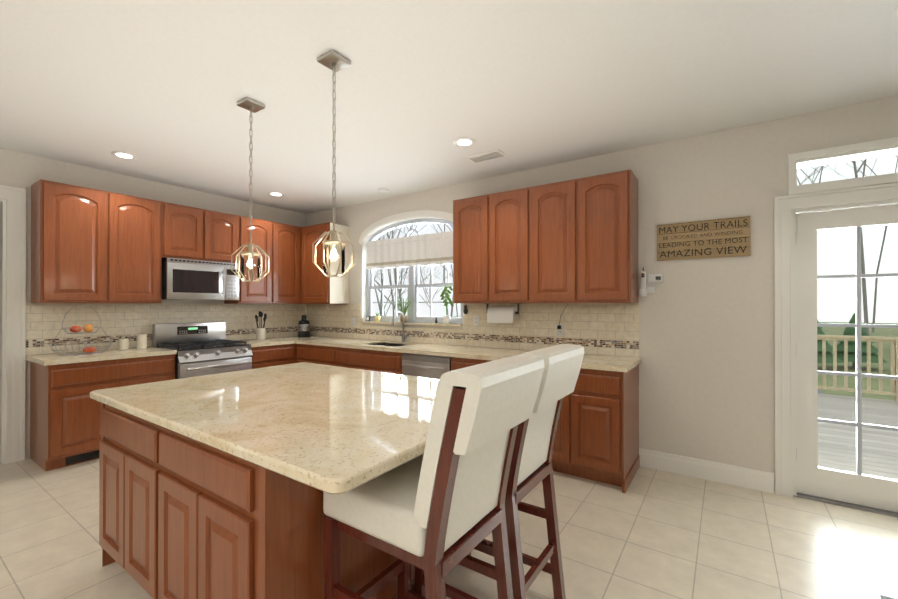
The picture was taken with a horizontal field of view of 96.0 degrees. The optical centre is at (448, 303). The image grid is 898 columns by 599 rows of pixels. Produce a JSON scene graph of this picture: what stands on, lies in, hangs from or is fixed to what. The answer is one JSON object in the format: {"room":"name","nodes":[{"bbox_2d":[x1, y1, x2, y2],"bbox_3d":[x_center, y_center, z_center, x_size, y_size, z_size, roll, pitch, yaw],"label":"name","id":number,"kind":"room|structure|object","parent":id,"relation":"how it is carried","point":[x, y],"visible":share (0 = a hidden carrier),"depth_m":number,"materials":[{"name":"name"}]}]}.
{"room":"kitchen","nodes":[
{"label":"kitchen","id":0,"kind":"room"},
{"bbox_2d":[0,148,306,458],"bbox_3d":[-4.090,0.018,3.277,0.160,2.720,6.760,0,0,34],"label":"wall","id":1,"kind":"structure","parent":0,"point":[26,171],"depth_m":4.05,"materials":[{"name":"paint"}]},
{"bbox_2d":[0,185,25,463],"bbox_3d":[-4.164,0.180,3.139,0.192,2.395,1.200,0,0,34],"label":"trim","id":2,"kind":"structure","parent":1,"relation":"attached to","point":[12,301],"depth_m":3.52,"materials":[{"name":"white wood"}]},
{"bbox_2d":[30,179,109,302],"bbox_3d":[-3.480,-0.533,3.716,0.350,1.055,0.450,0,0,34],"label":"upper cabinet","id":3,"kind":"object","parent":1,"relation":"attached to","point":[89,245],"depth_m":3.59,"materials":[{"name":"brown wood"}]},
{"bbox_2d":[110,192,165,302],"bbox_3d":[-3.226,-0.531,4.088,0.350,1.055,0.450,0,0,34],"label":"upper cabinet","id":4,"kind":"object","parent":1,"relation":"attached to","point":[137,224],"depth_m":3.99,"materials":[{"name":"brown wood"}]},
{"bbox_2d":[26,303,305,354],"bbox_3d":[-2.943,0.231,4.800,0.010,0.462,2.910,0,0,34],"label":"backsplash","id":5,"kind":"structure","parent":1,"relation":"attached to","point":[44,321],"depth_m":4.23,"materials":[{"name":"tile"}]},
{"bbox_2d":[166,202,205,260],"bbox_3d":[-2.986,-0.769,4.440,0.350,0.577,0.400,0,0,34],"label":"upper cabinet","id":6,"kind":"object","parent":1,"relation":"attached to","point":[185,225],"depth_m":4.35,"materials":[{"name":"brown wood"}]},
{"bbox_2d":[162,257,238,299],"bbox_3d":[-2.833,-0.259,4.575,0.449,0.433,0.752,0,0,34],"label":"microwave","id":7,"kind":"object","parent":6,"relation":"attached to","point":[186,279],"visible":0.9,"depth_m":4.41,"materials":[{"name":"silver metal"}]},
{"bbox_2d":[206,210,241,262],"bbox_3d":[-2.761,-0.768,4.770,0.350,0.577,0.400,0,0,34],"label":"upper cabinet","id":8,"kind":"object","parent":1,"relation":"attached to","point":[223,230],"depth_m":4.68,"materials":[{"name":"brown wood"}]},
{"bbox_2d":[224,216,273,302],"bbox_3d":[-2.528,-0.527,5.110,0.350,1.055,0.427,0,0,34],"label":"upper cabinet","id":9,"kind":"object","parent":1,"relation":"attached to","point":[262,291],"depth_m":5.03,"materials":[{"name":"brown wood"}]},
{"bbox_2d":[274,222,300,302],"bbox_3d":[-2.291,-0.526,5.456,0.350,1.055,0.410,0,0,34],"label":"upper cabinet","id":10,"kind":"object","parent":1,"relation":"attached to","point":[287,238],"depth_m":5.37,"materials":[{"name":"brown wood"}]},
{"bbox_2d":[0,458,897,598],"bbox_3d":[-2.055,1.433,1.978,11.060,0.120,6.920,0,0,34],"label":"floor","id":11,"kind":"structure","parent":0,"point":[650,533],"depth_m":2.32,"materials":[{"name":"tile"}]},
{"bbox_2d":[30,354,174,471],"bbox_3d":[-3.233,0.940,3.824,0.630,0.880,0.917,0,0,34],"label":"base cabinet","id":12,"kind":"object","parent":11,"relation":"on","point":[65,408],"depth_m":3.45,"materials":[{"name":"brown wood"}]},
{"bbox_2d":[25,346,176,365],"bbox_3d":[-3.238,0.479,3.812,0.638,0.039,0.948,0,0,34],"label":"countertop","id":13,"kind":"structure","parent":12,"relation":"on","point":[110,354],"depth_m":3.61,"materials":[{"name":"stone"}]},
{"bbox_2d":[49,304,111,355],"bbox_3d":[-3.339,0.231,3.683,0.254,0.454,0.434,0,0,34],"label":"fruit basket","id":14,"kind":"object","parent":13,"relation":"on","point":[88,328],"visible":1,"depth_m":3.68,"materials":[{"name":"grey metal"}]},
{"bbox_2d":[118,339,128,349],"bbox_3d":[-3.257,0.404,4.051,0.080,0.111,0.080,0,0,34],"label":"candle","id":15,"kind":"object","parent":13,"relation":"on","point":[123,344],"visible":1,"depth_m":4.03,"materials":[{"name":"beige wax"}]},
{"bbox_2d":[137,334,146,348],"bbox_3d":[-3.145,0.382,4.144,0.080,0.156,0.080,0,0,34],"label":"candle","id":16,"kind":"object","parent":13,"relation":"on","point":[141,341],"visible":1,"depth_m":4.11,"materials":[{"name":"beige wax"}]},
{"bbox_2d":[152,322,252,378],"bbox_3d":[-2.703,0.800,4.482,0.718,1.165,0.752,0,0,34],"label":"range","id":17,"kind":"object","parent":11,"relation":"on","point":[204,348],"visible":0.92,"depth_m":4.41,"materials":[{"name":"silver metal"}]},
{"bbox_2d":[99,403,414,598],"bbox_3d":[-0.855,0.934,2.184,1.516,0.880,1.234,0,0,34],"label":"kitchen island","id":18,"kind":"object","parent":11,"relation":"on","point":[182,516],"visible":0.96,"depth_m":1.51,"materials":[{"name":"brown wood"}]},
{"bbox_2d":[90,362,438,493],"bbox_3d":[-0.711,0.472,2.096,1.930,0.040,1.305,0,0,34],"label":"island countertop","id":19,"kind":"structure","parent":18,"relation":"on","point":[329,429],"depth_m":1.65,"materials":[{"name":"stone"}]},
{"bbox_2d":[251,343,295,368],"bbox_3d":[-2.379,0.944,5.074,0.630,0.880,0.577,0,0,34],"label":"base cabinet","id":20,"kind":"object","parent":11,"relation":"on","point":[274,355],"depth_m":4.90,"materials":[{"name":"brown wood"}]},
{"bbox_2d":[236,338,292,346],"bbox_3d":[-2.379,0.483,5.069,0.638,0.039,0.568,0,0,34],"label":"countertop","id":21,"kind":"structure","parent":20,"relation":"on","point":[268,341],"depth_m":4.97,"materials":[{"name":"stone"}]},
{"bbox_2d":[255,311,266,339],"bbox_3d":[-2.426,0.281,5.213,0.142,0.365,0.133,0,0,34],"label":"utensil crock","id":22,"kind":"object","parent":21,"relation":"on","point":[261,333],"visible":1,"depth_m":5.18,"materials":[{"name":"white ceramic"}]},
{"bbox_2d":[296,344,331,365],"bbox_3d":[-1.479,0.945,5.200,0.754,0.880,0.630,0,0,34],"label":"base cabinet","id":23,"kind":"object","parent":11,"relation":"on","point":[316,354],"depth_m":4.94,"materials":[{"name":"brown wood"}]},
{"bbox_2d":[273,335,641,371],"bbox_3d":[-0.419,0.574,4.466,4.553,0.224,0.648,0,0,34],"label":"countertop","id":24,"kind":"structure","parent":23,"relation":"on","point":[610,363],"depth_m":4.07,"materials":[{"name":"stone"}]},
{"bbox_2d":[298,315,309,336],"bbox_3d":[-2.036,0.313,5.670,0.190,0.305,0.190,0,0,34],"label":"bottle","id":25,"kind":"object","parent":24,"relation":"on","point":[303,327],"visible":1,"depth_m":5.63,"materials":[{"name":"black glass"}]},
{"bbox_2d":[391,311,408,341],"bbox_3d":[-0.579,0.273,4.787,0.109,0.378,0.236,0,0,34],"label":"faucet","id":26,"kind":"object","parent":24,"relation":"on","point":[392,323],"visible":1,"depth_m":4.85,"materials":[{"name":"silver metal"}]},
{"bbox_2d":[332,347,387,372],"bbox_3d":[-1.071,0.944,4.921,0.235,0.880,0.630,0,0,34],"label":"base cabinet","id":27,"kind":"object","parent":11,"relation":"on","point":[372,360],"depth_m":4.49,"materials":[{"name":"brown wood"}]},
{"bbox_2d":[402,353,450,378],"bbox_3d":[-0.093,0.942,4.195,0.596,0.878,0.630,0,0,34],"label":"dishwasher","id":28,"kind":"object","parent":11,"relation":"on","point":[429,366],"visible":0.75,"depth_m":3.97,"materials":[{"name":"silver metal"}]},
{"bbox_2d":[323,355,543,598],"bbox_3d":[-0.059,0.778,1.410,0.646,1.185,0.442,0,0,34],"label":"stool","id":29,"kind":"object","parent":11,"relation":"on","point":[435,511],"visible":1,"depth_m":1.25,"materials":[{"name":"beige leather"}]},
{"bbox_2d":[451,357,490,370],"bbox_3d":[0.497,0.940,3.850,0.757,0.880,0.630,0,0,34],"label":"base cabinet","id":30,"kind":"object","parent":11,"relation":"on","point":[456,363],"depth_m":3.73,"materials":[{"name":"brown wood"}]},
{"bbox_2d":[415,344,583,598],"bbox_3d":[0.224,0.780,1.835,0.646,1.185,0.442,0,0,34],"label":"stool","id":31,"kind":"object","parent":11,"relation":"on","point":[531,468],"visible":0.44,"depth_m":1.70,"materials":[{"name":"beige leather"}]},
{"bbox_2d":[552,364,639,492],"bbox_3d":[1.128,0.938,3.418,0.772,0.880,0.630,0,0,34],"label":"base cabinet","id":32,"kind":"object","parent":11,"relation":"on","point":[597,435],"depth_m":3.09,"materials":[{"name":"brown wood"}]},
{"bbox_2d":[880,595,894,598],"bbox_3d":[2.258,1.364,1.351,1.010,0.012,0.630,0,0,34],"label":"doormat","id":33,"kind":"object","parent":11,"relation":"on","point":[883,597],"visible":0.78,"depth_m":1.87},
{"bbox_2d":[0,0,897,213],"bbox_3d":[-2.055,-1.407,1.989,11.060,0.120,6.920,0,0,34],"label":"ceiling","id":34,"kind":"structure","parent":0,"point":[159,89],"depth_m":2.45,"materials":[{"name":"paint"}]},
{"bbox_2d":[111,151,137,159],"bbox_3d":[-2.929,-1.335,3.651,0.190,0.009,0.190,0,0,34],"label":"recessed light","id":35,"kind":"object","parent":34,"relation":"in","point":[124,155],"visible":0.98,"depth_m":3.64,"materials":[{"name":"white"}]},
{"bbox_2d":[231,97,269,281],"bbox_3d":[-1.328,-0.745,2.713,0.217,1.195,0.216,0,0,34],"label":"pendant light","id":36,"kind":"object","parent":34,"relation":"hanging from","point":[250,105],"visible":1,"depth_m":2.71,"materials":[{"name":"silver metal"}]},
{"bbox_2d":[268,192,284,196],"bbox_3d":[-2.104,-1.331,4.929,0.190,0.009,0.190,0,0,34],"label":"recessed light","id":37,"kind":"object","parent":34,"relation":"in","point":[276,194],"visible":1,"depth_m":4.93,"materials":[{"name":"white"}]},
{"bbox_2d":[312,50,354,276],"bbox_3d":[-0.632,-0.746,2.225,0.217,1.195,0.216,0,0,34],"label":"pendant light","id":38,"kind":"object","parent":34,"relation":"hanging from","point":[334,61],"visible":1,"depth_m":2.22,"materials":[{"name":"silver metal"}]},
{"bbox_2d":[378,188,388,192],"bbox_3d":[-0.767,-1.321,4.742,0.132,0.030,0.132,0,0,34],"label":"smoke detector","id":39,"kind":"object","parent":34,"relation":"attached to","point":[383,190],"visible":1,"depth_m":4.70,"materials":[{"name":"white plastic"}]},
{"bbox_2d":[453,137,475,146],"bbox_3d":[0.127,-1.336,3.356,0.190,0.009,0.190,0,0,34],"label":"recessed light","id":40,"kind":"object","parent":34,"relation":"in","point":[463,142],"visible":0.98,"depth_m":3.35,"materials":[{"name":"white"}]},
{"bbox_2d":[465,149,506,162],"bbox_3d":[0.333,-1.334,3.675,0.340,0.011,0.170,0,0,34],"label":"ceiling vent","id":41,"kind":"object","parent":34,"relation":"in","point":[486,156],"visible":1,"depth_m":3.66,"materials":[{"name":"white metal"}]},
{"bbox_2d":[307,95,897,492],"bbox_3d":[1.107,0.020,3.917,8.020,2.720,0.160,0,0,34],"label":"wall","id":42,"kind":"structure","parent":0,"point":[706,365],"depth_m":3.19,"materials":[{"name":"paint"}]},
{"bbox_2d":[301,222,348,303],"bbox_3d":[-1.700,-0.526,5.525,0.590,1.055,0.350,0,0,34],"label":"upper cabinet","id":43,"kind":"object","parent":42,"relation":"attached to","point":[318,286],"visible":0.88,"depth_m":5.38,"materials":[{"name":"brown wood"}]},
{"bbox_2d":[358,210,463,323],"bbox_3d":[-0.458,-0.431,4.978,1.693,1.369,0.176,0,0,34],"label":"window","id":44,"kind":"structure","parent":42,"relation":"in","point":[375,230],"depth_m":5.00,"materials":[{"name":"white"}]},
{"bbox_2d":[366,231,452,269],"bbox_3d":[-0.479,-0.637,4.948,1.500,0.377,0.043,0,0,34],"label":"curtain valance","id":45,"kind":"object","parent":44,"relation":"attached to","point":[424,249],"visible":0.92,"depth_m":4.92,"materials":[{"name":"white fabric"}]},
{"bbox_2d":[360,321,462,326],"bbox_3d":[-0.488,0.240,4.931,1.575,0.025,0.107,0,0,34],"label":"window sill","id":46,"kind":"structure","parent":42,"relation":"attached to","point":[416,323],"depth_m":4.83,"materials":[{"name":"wood"}]},
{"bbox_2d":[374,312,380,320],"bbox_3d":[-0.923,0.160,5.231,0.097,0.136,0.080,0,0,34],"label":"potted plant","id":47,"kind":"object","parent":46,"relation":"on","point":[376,317],"visible":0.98,"depth_m":5.21,"materials":[{"name":"yellow"}]},
{"bbox_2d":[393,296,414,321],"bbox_3d":[-0.570,0.057,4.970,0.411,0.338,0.094,0,0,34],"label":"potted plant","id":48,"kind":"object","parent":46,"relation":"on","point":[404,310],"visible":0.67,"depth_m":4.94,"materials":[{"name":"plant"}]},
{"bbox_2d":[440,286,453,323],"bbox_3d":[-0.024,0.014,4.617,0.195,0.422,0.090,0,0,34],"label":"potted plant","id":49,"kind":"object","parent":46,"relation":"on","point":[446,318],"visible":0.98,"depth_m":4.61,"materials":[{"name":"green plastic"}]},
{"bbox_2d":[463,304,467,313],"bbox_3d":[0.182,0.062,4.414,0.060,0.111,0.031,0,0,34],"label":"hook","id":50,"kind":"object","parent":42,"relation":"attached to","point":[465,311],"visible":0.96,"depth_m":4.40,"materials":[{"name":"black metal"}]},
{"bbox_2d":[453,194,488,302],"bbox_3d":[0.303,-0.531,4.157,0.422,1.055,0.350,0,0,34],"label":"upper cabinet","id":51,"kind":"object","parent":42,"relation":"attached to","point":[470,215],"depth_m":4.00,"materials":[{"name":"brown wood"}]},
{"bbox_2d":[306,303,638,356],"bbox_3d":[-0.248,0.231,4.736,4.533,0.462,0.010,0,0,34],"label":"backsplash","id":52,"kind":"structure","parent":42,"relation":"attached to","point":[611,329],"depth_m":4.04,"materials":[{"name":"tile"}]},
{"bbox_2d":[351,318,354,326],"bbox_3d":[-1.285,0.251,5.432,0.076,0.116,0.010,0,0,34],"label":"electrical outlet","id":53,"kind":"object","parent":52,"relation":"attached to","point":[352,322],"visible":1,"depth_m":5.43,"materials":[{"name":"white plastic"}]},
{"bbox_2d":[473,315,478,325],"bbox_3d":[0.292,0.182,4.355,0.076,0.116,0.010,0,0,34],"label":"electrical outlet","id":54,"kind":"object","parent":52,"relation":"attached to","point":[475,320],"visible":1,"depth_m":4.35,"materials":[{"name":"white plastic"}]},
{"bbox_2d":[556,323,563,335],"bbox_3d":[1.052,0.245,3.836,0.076,0.116,0.010,0,0,34],"label":"electrical outlet","id":55,"kind":"object","parent":52,"relation":"attached to","point":[559,332],"visible":0.75,"depth_m":3.83,"materials":[{"name":"white plastic"}]},
{"bbox_2d":[489,187,528,302],"bbox_3d":[0.651,-0.532,3.919,0.423,1.055,0.350,0,0,34],"label":"upper cabinet","id":56,"kind":"object","parent":42,"relation":"attached to","point":[508,210],"depth_m":3.77,"materials":[{"name":"brown wood"}]},
{"bbox_2d":[487,304,518,322],"bbox_3d":[0.531,0.094,4.013,0.380,0.190,0.126,0,0,34],"label":"paper towel holder","id":57,"kind":"object","parent":56,"relation":"attached to","point":[502,314],"visible":1,"depth_m":3.96,"materials":[{"name":"white paper"}]},
{"bbox_2d":[529,179,576,302],"bbox_3d":[1.000,-0.533,3.681,0.422,1.055,0.350,0,0,34],"label":"upper cabinet","id":58,"kind":"object","parent":42,"relation":"attached to","point":[572,241],"depth_m":3.53,"materials":[{"name":"brown wood"}]},
{"bbox_2d":[577,169,637,302],"bbox_3d":[1.349,-0.534,3.442,0.423,1.055,0.350,0,0,34],"label":"upper cabinet","id":59,"kind":"object","parent":42,"relation":"attached to","point":[607,204],"depth_m":3.29,"materials":[{"name":"brown wood"}]},
{"bbox_2d":[639,267,662,296],"bbox_3d":[1.691,-0.184,3.389,0.170,0.245,0.047,0,0,34],"label":"wall phone","id":60,"kind":"object","parent":42,"relation":"attached to","point":[652,278],"visible":0.98,"depth_m":3.40,"materials":[{"name":"white plastic"}]},
{"bbox_2d":[657,216,749,260],"bbox_3d":[1.994,-0.507,3.200,0.625,0.295,0.021,0,0,34],"label":"sign","id":61,"kind":"object","parent":42,"relation":"attached to","point":[712,229],"visible":0.79,"depth_m":3.17,"materials":[{"name":"brown wood"}]},
{"bbox_2d":[663,230,742,239],"bbox_3d":[1.987,-0.540,3.190,0.530,0.027,0.001,0,0,34],"label":"lettering","id":62,"kind":"object","parent":61,"relation":"attached to","point":[702,235],"visible":1,"depth_m":3.18,"materials":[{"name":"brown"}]},
{"bbox_2d":[660,246,745,257],"bbox_3d":[1.987,-0.408,3.190,0.584,0.055,0.001,0,0,34],"label":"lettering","id":63,"kind":"object","parent":61,"relation":"attached to","point":[704,251],"visible":1,"depth_m":3.19,"materials":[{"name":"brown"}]},
{"bbox_2d":[659,219,747,233],"bbox_3d":[1.988,-0.607,3.190,0.590,0.052,0.001,0,0,34],"label":"lettering","id":64,"kind":"object","parent":61,"relation":"attached to","point":[705,226],"visible":1,"depth_m":3.18,"materials":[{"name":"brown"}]},
{"bbox_2d":[659,237,747,247],"bbox_3d":[1.988,-0.480,3.189,0.590,0.038,0.001,0,0,34],"label":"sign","id":65,"kind":"object","parent":61,"relation":"attached to","point":[703,242],"visible":1,"depth_m":3.18,"materials":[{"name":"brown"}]},
{"bbox_2d":[639,448,773,492],"bbox_3d":[1.992,1.305,3.196,0.900,0.145,0.020,0,0,34],"label":"baseboard","id":66,"kind":"structure","parent":42,"relation":"attached to","point":[754,479],"depth_m":3.15,"materials":[{"name":"white wood"}]},
{"bbox_2d":[774,182,897,517],"bbox_3d":[2.874,0.301,2.690,1.120,2.150,0.190,0,0,34],"label":"door frame","id":67,"kind":"structure","parent":42,"relation":"attached to","point":[787,208],"depth_m":2.89,"materials":[{"name":"white wood"}]},
{"bbox_2d":[788,137,897,194],"bbox_3d":[2.877,-0.924,2.700,0.960,0.290,0.178,0,0,34],"label":"trim","id":68,"kind":"structure","parent":42,"relation":"attached to","point":[866,151],"depth_m":2.76,"materials":[{"name":"white wood"}]},
{"bbox_2d":[796,204,897,511],"bbox_3d":[2.860,0.355,2.673,0.878,2.010,0.103,0,0,34],"label":"back door","id":69,"kind":"structure","parent":42,"relation":"in","point":[813,478],"depth_m":2.83,"materials":[{"name":"white"}]},
{"bbox_2d":[797,153,897,180],"bbox_3d":[2.878,-0.924,2.701,0.880,0.160,0.006,0,0,34],"label":"window","id":70,"kind":"structure","parent":42,"relation":"in","point":[845,169],"depth_m":2.80,"materials":[{"name":"clear glass"}]},
{"label":"outside","id":71,"kind":"structure","parent":0,"visible":0},
{"bbox_2d":[453,316,897,399],"bbox_3d":[21.807,2.485,32.166,90.000,0.200,69.820,0,0,34],"label":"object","id":72,"kind":"structure","parent":71,"point":[877,332],"depth_m":14.04,"materials":[{"name":"wood"}]},
{"bbox_2d":[374,154,897,335],"bbox_3d":[24.889,-14.766,26.618,70.234,34.287,50.162,0,0,34],"label":"bare trees","id":73,"kind":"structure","parent":72,"relation":"on","point":[864,292],"depth_m":27.57,"materials":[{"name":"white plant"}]},
{"bbox_2d":[817,313,886,367],"bbox_3d":[14.090,0.915,16.171,16.592,2.820,5.950,0,0,34],"label":"bush","id":74,"kind":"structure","parent":72,"relation":"on","point":[851,331],"depth_m":14.16,"materials":[{"name":"green plant"}]},
{"bbox_2d":[817,335,897,479],"bbox_3d":[4.724,1.395,4.420,7.900,1.845,4.740,0,0,34],"label":"deck","id":75,"kind":"structure","parent":72,"relation":"on","point":[826,403],"depth_m":5.00,"materials":[{"name":"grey wood"}]}
]}

